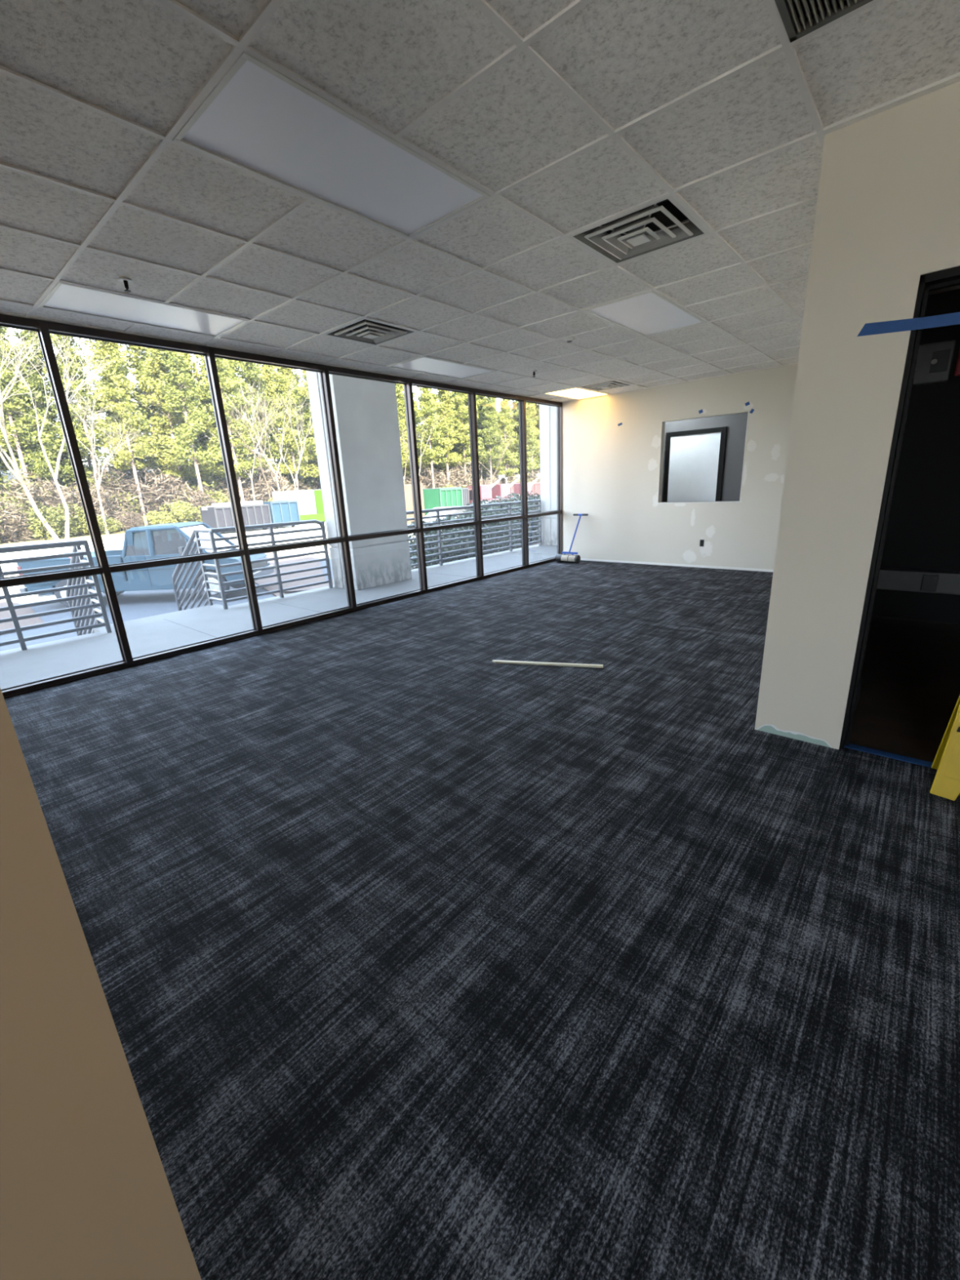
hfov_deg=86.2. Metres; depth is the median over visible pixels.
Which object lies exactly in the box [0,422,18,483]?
pine tree
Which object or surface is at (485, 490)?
machine
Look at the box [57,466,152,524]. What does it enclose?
bush
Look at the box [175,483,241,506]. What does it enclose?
bush
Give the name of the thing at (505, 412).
pine tree
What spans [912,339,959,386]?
emergency light
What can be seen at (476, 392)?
window
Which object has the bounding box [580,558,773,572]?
baseboard
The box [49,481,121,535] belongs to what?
brush
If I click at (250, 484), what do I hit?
brush
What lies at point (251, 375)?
pine tree
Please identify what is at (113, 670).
trim
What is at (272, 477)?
brush
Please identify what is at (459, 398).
pine tree
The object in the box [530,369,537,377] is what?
sprinkler
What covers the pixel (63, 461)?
pine tree
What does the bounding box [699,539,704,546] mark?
wall outlet
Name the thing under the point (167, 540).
pickup truck
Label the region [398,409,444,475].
bare tree
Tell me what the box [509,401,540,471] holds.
pine tree
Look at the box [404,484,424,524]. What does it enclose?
shipping container
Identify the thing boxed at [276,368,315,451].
pine tree
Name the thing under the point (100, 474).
bush
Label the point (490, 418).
pine tree
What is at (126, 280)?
sprinkler
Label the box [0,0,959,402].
ceiling
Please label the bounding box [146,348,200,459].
pine tree
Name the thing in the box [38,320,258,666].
window
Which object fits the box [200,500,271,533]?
dumpster
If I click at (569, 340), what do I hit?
smoke detector
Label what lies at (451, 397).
pine tree
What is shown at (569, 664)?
trim strip
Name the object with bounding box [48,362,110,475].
pine tree
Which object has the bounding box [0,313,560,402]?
wall
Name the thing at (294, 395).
pine tree
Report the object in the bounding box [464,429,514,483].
bare tree
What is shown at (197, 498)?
brush
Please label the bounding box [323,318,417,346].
ceiling vent
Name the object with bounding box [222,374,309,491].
bare tree
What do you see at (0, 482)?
bush
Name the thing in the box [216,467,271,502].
brush
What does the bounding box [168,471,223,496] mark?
bush
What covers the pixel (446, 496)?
dumpster
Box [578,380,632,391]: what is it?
ceiling vent
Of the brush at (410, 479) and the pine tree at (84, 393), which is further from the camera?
the brush at (410, 479)
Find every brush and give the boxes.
[0,471,79,537]
[0,498,34,542]
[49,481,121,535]
[76,484,136,533]
[88,458,179,527]
[111,506,144,530]
[127,466,203,524]
[179,485,218,522]
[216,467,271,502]
[235,456,293,502]
[242,481,273,502]
[288,480,311,490]
[310,479,321,489]
[403,475,426,488]
[408,462,449,488]
[422,472,452,488]
[436,458,480,487]
[480,474,501,484]
[483,463,516,484]
[527,470,540,482]
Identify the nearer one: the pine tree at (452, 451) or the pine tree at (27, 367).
the pine tree at (27, 367)
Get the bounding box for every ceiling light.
[38,281,248,337]
[172,51,491,239]
[387,356,495,379]
[543,387,608,399]
[582,290,706,337]
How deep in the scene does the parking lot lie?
13.89 m
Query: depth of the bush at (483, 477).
83.11 m
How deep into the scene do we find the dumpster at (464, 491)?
43.35 m
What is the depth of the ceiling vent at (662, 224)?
2.92 m
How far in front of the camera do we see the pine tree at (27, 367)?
48.16 m
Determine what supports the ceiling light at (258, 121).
attached to the ceiling
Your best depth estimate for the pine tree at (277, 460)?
64.46 m
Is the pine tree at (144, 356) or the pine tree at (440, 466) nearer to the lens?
the pine tree at (144, 356)
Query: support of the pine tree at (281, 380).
on the parking lot
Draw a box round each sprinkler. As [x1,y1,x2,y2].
[118,276,133,292]
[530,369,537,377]
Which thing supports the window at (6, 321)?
in the wall at (0, 313)
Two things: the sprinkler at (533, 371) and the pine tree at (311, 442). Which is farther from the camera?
the pine tree at (311, 442)
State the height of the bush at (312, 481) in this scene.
5.981 m
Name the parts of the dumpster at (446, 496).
lid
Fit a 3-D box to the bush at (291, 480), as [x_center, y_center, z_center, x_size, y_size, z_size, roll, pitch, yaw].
[-24.209,-18.171,61.941,7.731,6.072,9.340,-2,17,1]
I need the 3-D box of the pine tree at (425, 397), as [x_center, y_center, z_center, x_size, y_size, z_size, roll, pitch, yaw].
[-6.638,-25.979,68.865,4.113,15.534,4.367,1,17,13]
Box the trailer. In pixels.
[271,488,325,521]
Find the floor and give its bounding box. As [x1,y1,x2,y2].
[4,560,959,1279]
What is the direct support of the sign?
on the floor
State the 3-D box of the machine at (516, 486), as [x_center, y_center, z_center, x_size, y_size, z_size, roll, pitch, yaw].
[4.762,-14.415,49.860,1.400,3.234,4.015,11,22,39]
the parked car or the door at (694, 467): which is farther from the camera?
the parked car
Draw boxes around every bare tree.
[0,327,59,539]
[0,333,110,538]
[14,379,142,534]
[139,374,286,500]
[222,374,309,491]
[222,391,284,491]
[224,395,278,501]
[262,391,312,490]
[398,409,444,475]
[403,430,408,484]
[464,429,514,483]
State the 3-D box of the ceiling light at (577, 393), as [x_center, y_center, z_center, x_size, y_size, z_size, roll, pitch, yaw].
[1.527,-3.893,8.045,0.586,0.064,1.048,11,22,39]
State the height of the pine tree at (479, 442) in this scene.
18.735 m
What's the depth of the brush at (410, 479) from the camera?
66.44 m
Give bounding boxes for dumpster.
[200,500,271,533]
[262,500,300,528]
[422,487,462,515]
[462,487,469,506]
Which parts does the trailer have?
panel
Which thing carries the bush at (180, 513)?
on the parking lot
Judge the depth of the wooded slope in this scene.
55.33 m
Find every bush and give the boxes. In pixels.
[0,464,11,542]
[0,467,108,502]
[0,481,26,502]
[0,496,48,540]
[1,484,75,532]
[20,502,84,540]
[26,474,119,497]
[52,513,89,536]
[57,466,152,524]
[96,515,123,534]
[106,471,176,498]
[106,490,159,531]
[138,510,177,526]
[159,500,203,523]
[160,467,226,498]
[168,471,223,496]
[170,489,229,520]
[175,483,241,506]
[241,472,294,493]
[255,465,310,490]
[281,473,320,489]
[287,468,318,490]
[403,465,435,481]
[433,470,447,485]
[479,470,488,482]
[488,474,519,484]
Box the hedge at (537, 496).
[462,490,542,547]
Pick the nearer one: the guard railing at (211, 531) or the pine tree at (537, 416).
the guard railing at (211, 531)
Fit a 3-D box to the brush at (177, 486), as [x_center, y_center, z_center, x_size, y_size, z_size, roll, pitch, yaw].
[-29.644,-13.202,48.539,5.942,6.531,6.371,-17,22,-40]
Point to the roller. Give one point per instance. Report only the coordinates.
(564, 557)
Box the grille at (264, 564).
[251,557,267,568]
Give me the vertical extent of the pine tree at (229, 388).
18.566 m
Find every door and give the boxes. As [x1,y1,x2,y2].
[662,426,727,502]
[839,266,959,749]
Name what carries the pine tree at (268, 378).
on the parking lot
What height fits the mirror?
0.220 m
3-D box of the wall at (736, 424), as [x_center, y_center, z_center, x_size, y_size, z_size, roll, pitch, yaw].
[3.700,-2.552,7.991,4.500,2.700,0.800,11,22,39]
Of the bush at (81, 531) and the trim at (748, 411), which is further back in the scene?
the bush at (81, 531)
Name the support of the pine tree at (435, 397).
on the parking lot
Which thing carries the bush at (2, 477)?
on the wooded slope
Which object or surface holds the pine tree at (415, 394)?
on the parking lot
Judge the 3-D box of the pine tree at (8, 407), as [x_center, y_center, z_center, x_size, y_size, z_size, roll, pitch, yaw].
[-37.528,-18.044,41.160,5.116,19.174,4.570,-5,17,-6]
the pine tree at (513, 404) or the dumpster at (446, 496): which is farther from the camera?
the pine tree at (513, 404)
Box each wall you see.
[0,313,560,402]
[0,687,201,1279]
[562,363,797,569]
[661,412,747,502]
[755,80,959,749]
[871,288,959,624]
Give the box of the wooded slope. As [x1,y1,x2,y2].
[0,460,539,537]
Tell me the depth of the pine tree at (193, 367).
51.23 m
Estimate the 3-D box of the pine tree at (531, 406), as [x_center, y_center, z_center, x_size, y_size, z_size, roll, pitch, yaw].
[8.279,-34.763,89.843,4.916,18.878,4.337,1,17,12]
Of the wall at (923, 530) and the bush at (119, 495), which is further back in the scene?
the bush at (119, 495)
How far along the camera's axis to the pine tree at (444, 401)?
70.89 m
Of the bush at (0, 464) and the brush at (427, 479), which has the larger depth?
the brush at (427, 479)
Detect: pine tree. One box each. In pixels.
[0,326,57,537]
[0,332,63,489]
[0,408,26,485]
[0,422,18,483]
[4,340,86,528]
[13,328,106,484]
[19,367,72,475]
[41,333,121,498]
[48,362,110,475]
[76,337,159,519]
[93,340,159,525]
[97,365,151,475]
[108,368,154,471]
[120,344,187,475]
[135,355,187,481]
[138,347,210,519]
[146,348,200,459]
[155,348,222,503]
[172,352,224,490]
[194,354,265,501]
[194,355,250,479]
[194,384,222,466]
[208,365,257,466]
[222,358,273,482]
[236,361,281,475]
[241,363,286,475]
[260,364,302,466]
[260,366,287,476]
[269,371,313,490]
[272,366,302,477]
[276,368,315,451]
[291,384,317,478]
[292,386,318,485]
[297,369,319,478]
[300,369,315,452]
[395,383,419,472]
[397,387,421,484]
[401,391,429,466]
[413,391,425,464]
[415,386,448,488]
[417,401,437,471]
[426,409,448,474]
[431,392,445,471]
[432,389,462,484]
[436,398,462,471]
[445,392,480,485]
[448,391,467,469]
[453,392,486,484]
[475,395,493,484]
[476,395,502,475]
[478,396,505,483]
[484,404,502,471]
[493,399,519,484]
[496,400,518,483]
[509,400,519,474]
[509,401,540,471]
[517,405,539,460]
[525,404,540,475]
[530,408,540,474]
[533,403,540,472]
[536,408,540,460]
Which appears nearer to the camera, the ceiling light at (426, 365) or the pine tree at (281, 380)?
the ceiling light at (426, 365)
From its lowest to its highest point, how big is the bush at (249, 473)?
5.215 m
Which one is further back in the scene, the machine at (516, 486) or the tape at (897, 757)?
the machine at (516, 486)
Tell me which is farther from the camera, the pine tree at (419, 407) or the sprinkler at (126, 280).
the pine tree at (419, 407)
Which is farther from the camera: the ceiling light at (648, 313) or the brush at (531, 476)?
the brush at (531, 476)
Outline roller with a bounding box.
[555,513,587,563]
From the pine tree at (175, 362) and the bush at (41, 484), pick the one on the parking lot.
the pine tree at (175, 362)
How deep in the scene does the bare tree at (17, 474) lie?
34.48 m
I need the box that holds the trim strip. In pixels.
[492,659,603,667]
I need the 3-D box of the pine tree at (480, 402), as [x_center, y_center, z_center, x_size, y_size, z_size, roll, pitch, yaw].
[0.257,-30.262,80.957,4.536,16.133,4.272,-2,17,4]
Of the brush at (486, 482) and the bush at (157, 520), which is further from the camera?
the brush at (486, 482)
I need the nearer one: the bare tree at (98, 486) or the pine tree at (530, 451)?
the bare tree at (98, 486)
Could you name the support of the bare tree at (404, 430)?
on the parking lot
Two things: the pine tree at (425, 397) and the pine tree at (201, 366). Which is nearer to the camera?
the pine tree at (201, 366)
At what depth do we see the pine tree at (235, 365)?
53.24 m
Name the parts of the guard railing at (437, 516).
post, rail, post, post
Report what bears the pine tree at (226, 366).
on the parking lot
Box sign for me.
[929,695,959,800]
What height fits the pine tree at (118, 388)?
15.870 m
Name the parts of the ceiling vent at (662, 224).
plate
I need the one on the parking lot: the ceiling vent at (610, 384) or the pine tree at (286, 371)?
the pine tree at (286, 371)
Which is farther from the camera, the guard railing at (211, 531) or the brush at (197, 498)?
the brush at (197, 498)
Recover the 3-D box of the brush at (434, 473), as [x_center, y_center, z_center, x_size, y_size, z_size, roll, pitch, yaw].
[-6.567,-21.869,74.813,5.486,5.624,5.116,-4,17,-5]
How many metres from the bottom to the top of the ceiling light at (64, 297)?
0.064 m
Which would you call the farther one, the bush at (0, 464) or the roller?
the bush at (0, 464)
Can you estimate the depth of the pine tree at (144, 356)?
54.46 m
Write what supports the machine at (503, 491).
on the parking lot
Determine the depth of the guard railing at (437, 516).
9.94 m
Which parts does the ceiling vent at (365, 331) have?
plate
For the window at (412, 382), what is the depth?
6.85 m
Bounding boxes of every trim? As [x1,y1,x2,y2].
[4,560,555,698]
[657,411,748,503]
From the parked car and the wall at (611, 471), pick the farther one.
the parked car
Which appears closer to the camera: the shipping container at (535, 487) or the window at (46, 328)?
the window at (46, 328)
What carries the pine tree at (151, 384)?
on the parking lot
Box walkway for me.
[0,544,557,688]
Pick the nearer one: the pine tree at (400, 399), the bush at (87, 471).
the bush at (87, 471)
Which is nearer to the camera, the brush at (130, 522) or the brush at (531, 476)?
the brush at (130, 522)
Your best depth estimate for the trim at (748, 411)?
7.61 m
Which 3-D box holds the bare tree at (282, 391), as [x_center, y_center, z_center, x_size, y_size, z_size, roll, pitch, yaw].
[-20.320,-19.886,55.366,7.636,12.919,4.456,6,19,28]
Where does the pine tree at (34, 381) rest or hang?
on the parking lot
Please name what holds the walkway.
on the parking lot
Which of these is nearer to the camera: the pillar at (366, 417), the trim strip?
the trim strip
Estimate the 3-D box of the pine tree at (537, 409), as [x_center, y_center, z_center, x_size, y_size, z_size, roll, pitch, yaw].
[10.509,-33.800,93.035,4.510,14.997,4.223,12,22,41]
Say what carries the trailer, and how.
on the parking lot
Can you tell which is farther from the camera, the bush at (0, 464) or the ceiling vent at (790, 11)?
the bush at (0, 464)
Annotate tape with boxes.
[844,743,933,767]
[857,311,959,336]
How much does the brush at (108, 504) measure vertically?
4.758 m
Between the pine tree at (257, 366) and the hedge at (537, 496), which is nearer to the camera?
the hedge at (537, 496)
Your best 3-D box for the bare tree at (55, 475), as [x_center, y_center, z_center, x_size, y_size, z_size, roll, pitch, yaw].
[-30.290,-15.049,38.594,5.890,14.289,7.107,-1,17,7]
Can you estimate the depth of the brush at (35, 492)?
41.67 m
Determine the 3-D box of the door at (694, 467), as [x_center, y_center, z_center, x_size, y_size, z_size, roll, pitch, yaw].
[3.566,-2.416,8.628,0.960,2.085,0.130,11,22,39]
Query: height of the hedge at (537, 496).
2.266 m
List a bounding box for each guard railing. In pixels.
[0,538,111,650]
[172,519,333,610]
[406,499,541,566]
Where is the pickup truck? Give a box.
[16,521,274,607]
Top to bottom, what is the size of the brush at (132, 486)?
7.199 m
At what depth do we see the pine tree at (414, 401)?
72.05 m
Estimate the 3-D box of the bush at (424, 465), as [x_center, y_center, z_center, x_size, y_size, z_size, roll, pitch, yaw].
[-10.241,-23.231,76.488,9.356,6.082,7.745,-8,18,-18]
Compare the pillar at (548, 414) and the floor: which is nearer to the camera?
the floor
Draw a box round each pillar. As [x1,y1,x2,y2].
[306,370,412,590]
[539,404,557,545]
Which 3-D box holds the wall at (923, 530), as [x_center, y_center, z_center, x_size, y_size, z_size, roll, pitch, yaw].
[3.625,-1.041,2.796,2.540,2.800,3.128,11,22,39]
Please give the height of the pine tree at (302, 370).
18.246 m
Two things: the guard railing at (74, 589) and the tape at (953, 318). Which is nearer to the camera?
the tape at (953, 318)
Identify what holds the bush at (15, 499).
on the parking lot
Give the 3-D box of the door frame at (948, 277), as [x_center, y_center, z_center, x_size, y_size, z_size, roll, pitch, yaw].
[2.222,-0.382,2.056,1.020,2.096,0.128,11,22,39]
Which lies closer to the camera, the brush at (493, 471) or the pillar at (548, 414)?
the pillar at (548, 414)
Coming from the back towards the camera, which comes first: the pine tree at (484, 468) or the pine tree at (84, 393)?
the pine tree at (484, 468)
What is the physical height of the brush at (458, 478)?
7.501 m
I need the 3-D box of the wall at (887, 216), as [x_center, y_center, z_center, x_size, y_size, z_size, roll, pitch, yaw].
[2.553,-0.732,1.611,2.760,2.991,0.120,11,22,39]
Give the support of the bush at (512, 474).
on the parking lot
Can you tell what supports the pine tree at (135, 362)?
on the parking lot
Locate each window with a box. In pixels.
[0,314,127,697]
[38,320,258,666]
[204,346,353,633]
[319,364,425,609]
[403,377,481,592]
[467,388,527,577]
[518,396,562,567]
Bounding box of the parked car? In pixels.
[422,506,472,526]
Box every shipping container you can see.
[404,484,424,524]
[466,482,540,498]
[468,488,472,503]
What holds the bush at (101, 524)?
on the parking lot
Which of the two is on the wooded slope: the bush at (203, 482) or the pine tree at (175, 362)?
the bush at (203, 482)
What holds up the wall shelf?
attached to the wall at (923, 530)
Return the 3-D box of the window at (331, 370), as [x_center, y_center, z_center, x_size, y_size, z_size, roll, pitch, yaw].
[-1.244,-1.792,6.291,0.110,2.687,1.195,11,22,39]
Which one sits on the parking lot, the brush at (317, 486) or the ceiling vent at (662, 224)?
the brush at (317, 486)
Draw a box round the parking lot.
[0,515,537,651]
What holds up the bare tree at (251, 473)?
on the parking lot
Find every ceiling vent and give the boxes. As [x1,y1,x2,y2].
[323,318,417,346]
[567,195,709,265]
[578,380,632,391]
[774,0,872,42]
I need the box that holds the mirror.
[177,546,185,555]
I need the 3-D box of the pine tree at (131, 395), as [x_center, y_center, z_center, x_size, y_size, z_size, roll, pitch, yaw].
[-33.805,-18.287,49.185,3.887,14.680,4.127,13,23,43]
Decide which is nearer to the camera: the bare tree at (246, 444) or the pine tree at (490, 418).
the bare tree at (246, 444)
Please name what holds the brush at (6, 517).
on the parking lot
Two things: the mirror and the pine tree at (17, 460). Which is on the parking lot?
the pine tree at (17, 460)
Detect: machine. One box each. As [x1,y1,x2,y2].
[470,475,507,503]
[491,474,519,501]
[513,474,540,497]
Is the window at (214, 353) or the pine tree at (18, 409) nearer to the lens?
the window at (214, 353)
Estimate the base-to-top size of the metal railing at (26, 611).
0.780 m
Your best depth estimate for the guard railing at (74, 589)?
5.39 m
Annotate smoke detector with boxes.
[564,337,574,342]
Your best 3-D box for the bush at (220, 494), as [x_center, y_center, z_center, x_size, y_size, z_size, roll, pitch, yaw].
[-27.009,-12.836,50.341,5.468,3.555,4.527,-7,17,-15]
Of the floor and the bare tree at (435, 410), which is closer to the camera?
the floor
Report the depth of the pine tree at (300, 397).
59.32 m
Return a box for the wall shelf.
[876,567,959,595]
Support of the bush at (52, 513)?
on the parking lot
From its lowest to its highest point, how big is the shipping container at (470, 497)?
2.199 m
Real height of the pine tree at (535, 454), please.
15.266 m
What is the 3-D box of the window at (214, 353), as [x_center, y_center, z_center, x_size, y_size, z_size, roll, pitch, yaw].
[-2.024,-1.496,5.435,0.110,2.687,1.195,11,22,39]
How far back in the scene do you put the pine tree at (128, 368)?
52.41 m
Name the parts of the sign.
panel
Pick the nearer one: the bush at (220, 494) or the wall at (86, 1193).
the wall at (86, 1193)
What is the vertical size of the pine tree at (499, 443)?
15.408 m
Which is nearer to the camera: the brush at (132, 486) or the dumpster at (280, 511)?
the dumpster at (280, 511)
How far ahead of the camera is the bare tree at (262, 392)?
51.53 m
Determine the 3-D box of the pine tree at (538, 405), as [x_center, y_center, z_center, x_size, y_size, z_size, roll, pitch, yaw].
[10.841,-36.361,94.320,4.394,19.123,4.979,9,20,34]
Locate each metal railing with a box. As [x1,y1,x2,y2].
[0,542,538,635]
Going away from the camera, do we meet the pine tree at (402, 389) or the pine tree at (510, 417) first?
the pine tree at (402, 389)
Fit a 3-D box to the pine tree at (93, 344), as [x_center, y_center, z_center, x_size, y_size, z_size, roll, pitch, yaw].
[-32.315,-19.686,45.847,5.105,19.130,4.560,-2,17,2]
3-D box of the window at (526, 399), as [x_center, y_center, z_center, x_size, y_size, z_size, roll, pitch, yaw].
[1.073,-2.669,8.833,0.110,2.687,1.125,11,22,39]
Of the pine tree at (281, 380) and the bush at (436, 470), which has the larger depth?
the bush at (436, 470)
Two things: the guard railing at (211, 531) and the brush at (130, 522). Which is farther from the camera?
the brush at (130, 522)
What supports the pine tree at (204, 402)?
on the parking lot
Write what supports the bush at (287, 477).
on the wooded slope
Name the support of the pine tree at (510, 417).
on the parking lot
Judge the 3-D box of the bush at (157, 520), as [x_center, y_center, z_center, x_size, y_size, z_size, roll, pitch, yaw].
[-28.544,-10.590,45.557,2.856,1.857,2.364,-2,17,3]
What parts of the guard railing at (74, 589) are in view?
post, rail, post, post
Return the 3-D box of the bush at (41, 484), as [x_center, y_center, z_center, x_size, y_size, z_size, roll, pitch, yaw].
[-38.608,-11.416,44.538,6.418,4.172,5.312,-2,17,3]
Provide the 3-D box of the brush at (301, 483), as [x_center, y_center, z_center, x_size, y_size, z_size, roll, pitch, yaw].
[-21.143,-15.834,58.491,4.154,4.565,4.454,5,18,25]

